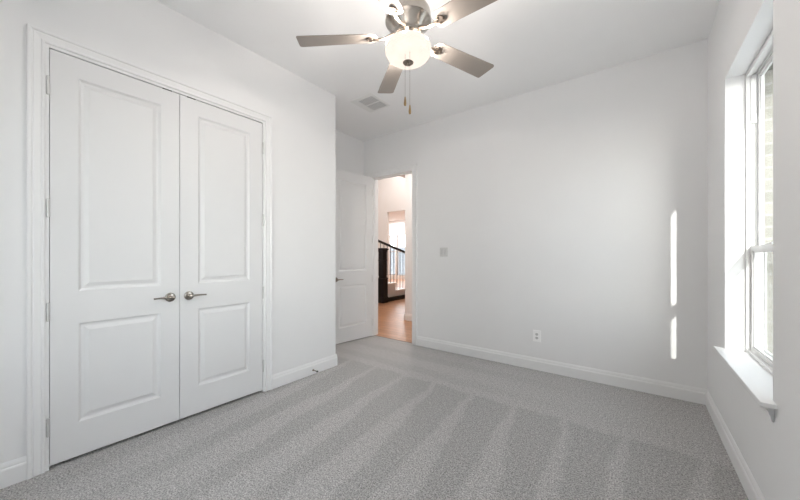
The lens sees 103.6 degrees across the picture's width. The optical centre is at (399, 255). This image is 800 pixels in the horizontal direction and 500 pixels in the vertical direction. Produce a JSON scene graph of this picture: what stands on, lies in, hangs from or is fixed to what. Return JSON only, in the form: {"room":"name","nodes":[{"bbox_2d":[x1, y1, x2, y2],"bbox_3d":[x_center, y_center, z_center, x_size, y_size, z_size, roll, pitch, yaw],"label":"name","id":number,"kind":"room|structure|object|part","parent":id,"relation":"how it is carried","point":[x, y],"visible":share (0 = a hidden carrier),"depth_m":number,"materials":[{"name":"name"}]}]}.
{"room":"empty bedroom","nodes":[
{"label":"empty bedroom","id":0,"kind":"room"},
{"bbox_2d":[0,0,335,463],"bbox_3d":[-1.935,-0.280,2.567,0.737,3.050,3.034,0,0,37],"label":"wall","id":1,"kind":"structure","parent":0,"point":[149,34],"depth_m":2.43,"materials":[{"name":"paint"}]},
{"bbox_2d":[46,49,178,465],"bbox_3d":[-1.834,0.009,2.074,0.090,2.427,0.663,0,0,37],"label":"door","id":2,"kind":"structure","parent":1,"relation":"in","point":[112,204],"depth_m":2.04,"materials":[{"name":"paint"}]},
{"bbox_3d":[-1.678,0.306,2.252,0.056,0.066,0.141,0,0,37],"label":"handle","id":3,"kind":"part","parent":2,"relation":"part of","materials":[{"name":"silver metal"}]},
{"bbox_2d":[27,23,272,479],"bbox_3d":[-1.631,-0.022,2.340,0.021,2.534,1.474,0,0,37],"label":"trim","id":4,"kind":"structure","parent":1,"relation":"attached to","point":[37,37],"depth_m":1.79,"materials":[{"name":"paint"}]},
{"bbox_2d":[0,354,336,488],"bbox_3d":[-1.924,1.181,2.568,0.752,0.128,3.049,0,0,37],"label":"baseboard","id":5,"kind":"structure","parent":1,"relation":"attached to","point":[12,472],"depth_m":2.98,"materials":[{"name":"paint"}]},
{"bbox_2d":[179,95,263,418],"bbox_3d":[-1.435,0.009,2.605,0.090,2.427,0.658,0,0,37],"label":"door","id":6,"kind":"structure","parent":1,"relation":"in","point":[221,216],"depth_m":2.57,"materials":[{"name":"paint"}]},
{"bbox_3d":[-1.561,0.306,2.408,0.056,0.066,0.141,0,0,37],"label":"handle","id":7,"kind":"part","parent":6,"relation":"part of","materials":[{"name":"silver metal"}]},
{"bbox_2d":[336,130,363,174],"bbox_3d":[-1.943,-0.280,3.268,0.120,3.050,4.385,0,0,37],"label":"wall","id":8,"kind":"structure","parent":0,"point":[349,149],"depth_m":4.74,"materials":[{"name":"paint"}]},
{"bbox_2d":[0,279,747,499],"bbox_3d":[-0.570,1.305,8.721,12.599,0.120,14.750,0,0,37],"label":"floor","id":9,"kind":"structure","parent":0,"point":[393,419],"depth_m":2.07,"materials":[{"name":"grey carpet"}]},
{"bbox_2d":[378,240,404,302],"bbox_3d":[-0.413,0.326,9.260,1.302,1.838,4.300,0,0,37],"label":"staircase","id":10,"kind":"structure","parent":9,"relation":"on","point":[387,291],"depth_m":8.30,"materials":[{"name":"brown wood"}]},
{"bbox_3d":[-0.458,0.527,8.305,0.224,1.435,0.224,0,0,37],"label":"newel post","id":11,"kind":"part","parent":10,"relation":"part of","materials":[{"name":"brown wood"}]},
{"bbox_3d":[0.086,-0.115,9.260,0.064,0.955,3.700,0,0,37],"label":"handrail","id":12,"kind":"part","parent":10,"relation":"part of","materials":[{"name":"brown wood"}]},
{"bbox_2d":[378,176,404,281],"bbox_3d":[-0.138,-1.555,11.140,10.620,5.600,10.365,0,0,37],"label":"wall","id":13,"kind":"structure","parent":0,"point":[391,191],"depth_m":12.32,"materials":[{"name":"paint"}]},
{"bbox_2d":[389,222,404,234],"bbox_3d":[0.154,-1.365,16.101,2.080,0.620,0.028,0,0,37],"label":"window","id":14,"kind":"structure","parent":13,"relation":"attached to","point":[394,228],"depth_m":16.30,"materials":[{"name":"white glass"}]},
{"bbox_2d":[397,235,404,275],"bbox_3d":[0.132,-0.230,16.272,0.640,2.550,0.060,0,0,37],"label":"window","id":15,"kind":"structure","parent":13,"relation":"in","point":[397,235],"depth_m":16.43,"materials":[{"name":"grey"}]},
{"bbox_2d":[389,211,404,220],"bbox_3d":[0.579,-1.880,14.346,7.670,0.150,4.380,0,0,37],"label":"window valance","id":16,"kind":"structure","parent":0,"point":[399,215],"depth_m":14.65,"materials":[{"name":"fabric"}]},
{"bbox_2d":[405,174,411,313],"bbox_3d":[0.959,-0.280,5.486,2.067,3.050,0.120,0,0,37],"label":"wall","id":17,"kind":"structure","parent":0,"point":[408,178],"depth_m":6.01,"materials":[{"name":"paint"}]},
{"bbox_2d":[404,313,411,320],"bbox_3d":[0.900,1.181,5.521,1.962,0.128,0.135,0,0,37],"label":"baseboard","id":18,"kind":"structure","parent":17,"relation":"attached to","point":[408,317],"depth_m":6.00,"materials":[{"name":"paint"}]},
{"bbox_2d":[156,0,719,140],"bbox_3d":[-0.238,-1.905,2.060,4.297,0.200,4.505,0,0,37],"label":"ceiling","id":19,"kind":"structure","parent":0,"point":[531,45],"depth_m":2.65,"materials":[{"name":"paint"}]},
{"bbox_2d":[350,93,390,112],"bbox_3d":[-0.349,-1.802,3.739,0.325,0.006,0.355,0,0,37],"label":"ceiling vent","id":20,"kind":"object","parent":19,"relation":"in","point":[369,102],"visible":1,"depth_m":3.73,"materials":[{"name":"white plastic"}]},
{"bbox_2d":[296,0,496,113],"bbox_3d":[0.069,-1.298,1.814,1.257,1.015,1.289,0,0,37],"label":"ceiling fan","id":21,"kind":"object","parent":19,"relation":"hanging from","point":[407,47],"visible":1,"depth_m":1.80,"materials":[{"name":"silver metal"}]},
{"bbox_3d":[-0.379,-1.283,1.877,0.485,0.006,0.134,0,12,4],"label":"blade","id":22,"kind":"part","parent":21,"relation":"part of","materials":[{"name":"grey wood"}]},
{"bbox_3d":[-0.110,-1.283,1.452,0.134,0.006,0.485,13,5,21],"label":"blade","id":23,"kind":"part","parent":21,"relation":"part of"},
{"bbox_3d":[-0.058,-1.283,2.263,0.134,0.006,0.485,-12,3,-14],"label":"blade","id":24,"kind":"part","parent":21,"relation":"part of","materials":[{"name":"grey wood"}]},
{"bbox_3d":[0.048,-1.188,1.849,0.274,0.114,0.274,0,0,37],"label":"lamp shade","id":25,"kind":"part","parent":21,"relation":"part of","materials":[{"name":"white glass"}]},
{"bbox_3d":[0.409,-1.283,2.078,0.485,0.006,0.134,0,-12,-32],"label":"blade","id":26,"kind":"part","parent":21,"relation":"part of","materials":[{"name":"grey wood"}]},
{"bbox_3d":[0.377,-1.283,1.576,0.485,0.006,0.134,0,-12,40],"label":"blade","id":27,"kind":"part","parent":21,"relation":"part of","materials":[{"name":"grey wood"}]},
{"bbox_2d":[364,39,707,388],"bbox_3d":[1.032,-0.280,3.848,4.177,3.050,0.120,0,0,37],"label":"wall","id":28,"kind":"structure","parent":0,"point":[574,212],"depth_m":3.21,"materials":[{"name":"paint"}]},
{"bbox_2d":[336,169,371,343],"bbox_3d":[-0.667,0.018,4.562,0.091,2.424,0.731,0,0,44],"label":"door","id":29,"kind":"structure","parent":28,"relation":"in","point":[353,190],"depth_m":4.56,"materials":[{"name":"paint"}]},
{"bbox_2d":[368,163,416,344],"bbox_3d":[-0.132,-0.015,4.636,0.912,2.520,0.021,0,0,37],"label":"trim","id":30,"kind":"structure","parent":28,"relation":"attached to","point":[413,167],"depth_m":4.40,"materials":[{"name":"paint"}]},
{"bbox_2d":[440,247,447,255],"bbox_3d":[0.570,-0.043,4.113,0.117,0.117,0.012,0,0,37],"label":"light switch","id":31,"kind":"object","parent":28,"relation":"attached to","point":[443,251],"visible":1,"depth_m":4.11,"materials":[{"name":"white plastic"}]},
{"bbox_2d":[533,330,540,341],"bbox_3d":[1.488,0.878,3.423,0.080,0.124,0.012,0,0,37],"label":"electrical outlet","id":32,"kind":"object","parent":28,"relation":"attached to","point":[536,334],"visible":1,"depth_m":3.42,"materials":[{"name":"white plastic"}]},
{"bbox_2d":[417,336,707,404],"bbox_3d":[0.988,1.181,3.797,3.927,0.128,0.015,0,0,37],"label":"baseboard","id":33,"kind":"structure","parent":28,"relation":"attached to","point":[661,388],"depth_m":3.18,"materials":[{"name":"paint"}]},
{"bbox_2d":[708,0,799,499],"bbox_3d":[1.294,-0.280,0.831,0.130,3.050,4.385,0,0,37],"label":"wall","id":34,"kind":"structure","parent":0,"point":[740,29],"depth_m":1.67,"materials":[{"name":"paint"}]},
{"bbox_2d":[705,390,764,499],"bbox_3d":[1.268,1.181,0.917,0.015,0.128,4.250,0,0,37],"label":"baseboard","id":35,"kind":"structure","parent":34,"relation":"attached to","point":[752,490],"depth_m":1.84,"materials":[{"name":"paint"}]},
{"bbox_2d":[713,30,777,422],"bbox_3d":[1.938,-0.230,1.685,0.232,1.894,1.036,0,0,37],"label":"window","id":36,"kind":"structure","parent":34,"relation":"in","point":[753,368],"depth_m":1.98,"materials":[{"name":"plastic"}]},
{"bbox_3d":[1.905,0.634,1.710,0.148,0.021,1.036,0,0,37],"label":"sill","id":37,"kind":"part","parent":36,"relation":"part of","materials":[{"name":"paint"}]},
{"bbox_3d":[1.997,-0.276,1.650,0.080,1.802,0.928,0,0,37],"label":"frame","id":38,"kind":"part","parent":36,"relation":"part of","materials":[{"name":"plastic"}]},
{"bbox_3d":[1.990,0.277,1.655,0.023,0.673,0.896,0,0,37],"label":"sash","id":39,"kind":"part","parent":36,"relation":"part of","materials":[{"name":"plastic"}]},
{"bbox_3d":[2.014,-0.593,1.637,0.023,1.132,0.896,0,0,37],"label":"sash","id":40,"kind":"part","parent":36,"relation":"part of","materials":[{"name":"plastic"}]},
{"bbox_3d":[2.032,0.272,1.623,0.008,0.674,0.920,0,0,37],"label":"screen frame","id":41,"kind":"part","parent":36,"relation":"part of","materials":[{"name":"white plastic"}]},
{"bbox_2d":[764,63,772,353],"bbox_3d":[1.424,-0.055,0.809,0.105,3.200,4.505,0,0,37],"label":"wall","id":42,"kind":"structure","parent":0,"point":[768,76],"depth_m":1.98,"materials":[{"name":"beige brick"}]},
{"label":"outside","id":43,"kind":"structure","parent":0,"visible":0},
{"bbox_3d":[8.337,1.595,21.385,13.600,0.100,15.800,0,0,37],"label":"ground","id":44,"kind":"structure","parent":43,"visible":0},
{"bbox_2d":[391,247,404,274],"bbox_3d":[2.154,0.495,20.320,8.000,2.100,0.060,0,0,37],"label":"window","id":45,"kind":"structure","parent":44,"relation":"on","point":[401,255],"depth_m":21.88,"materials":[{"name":"white glass"}]}
]}

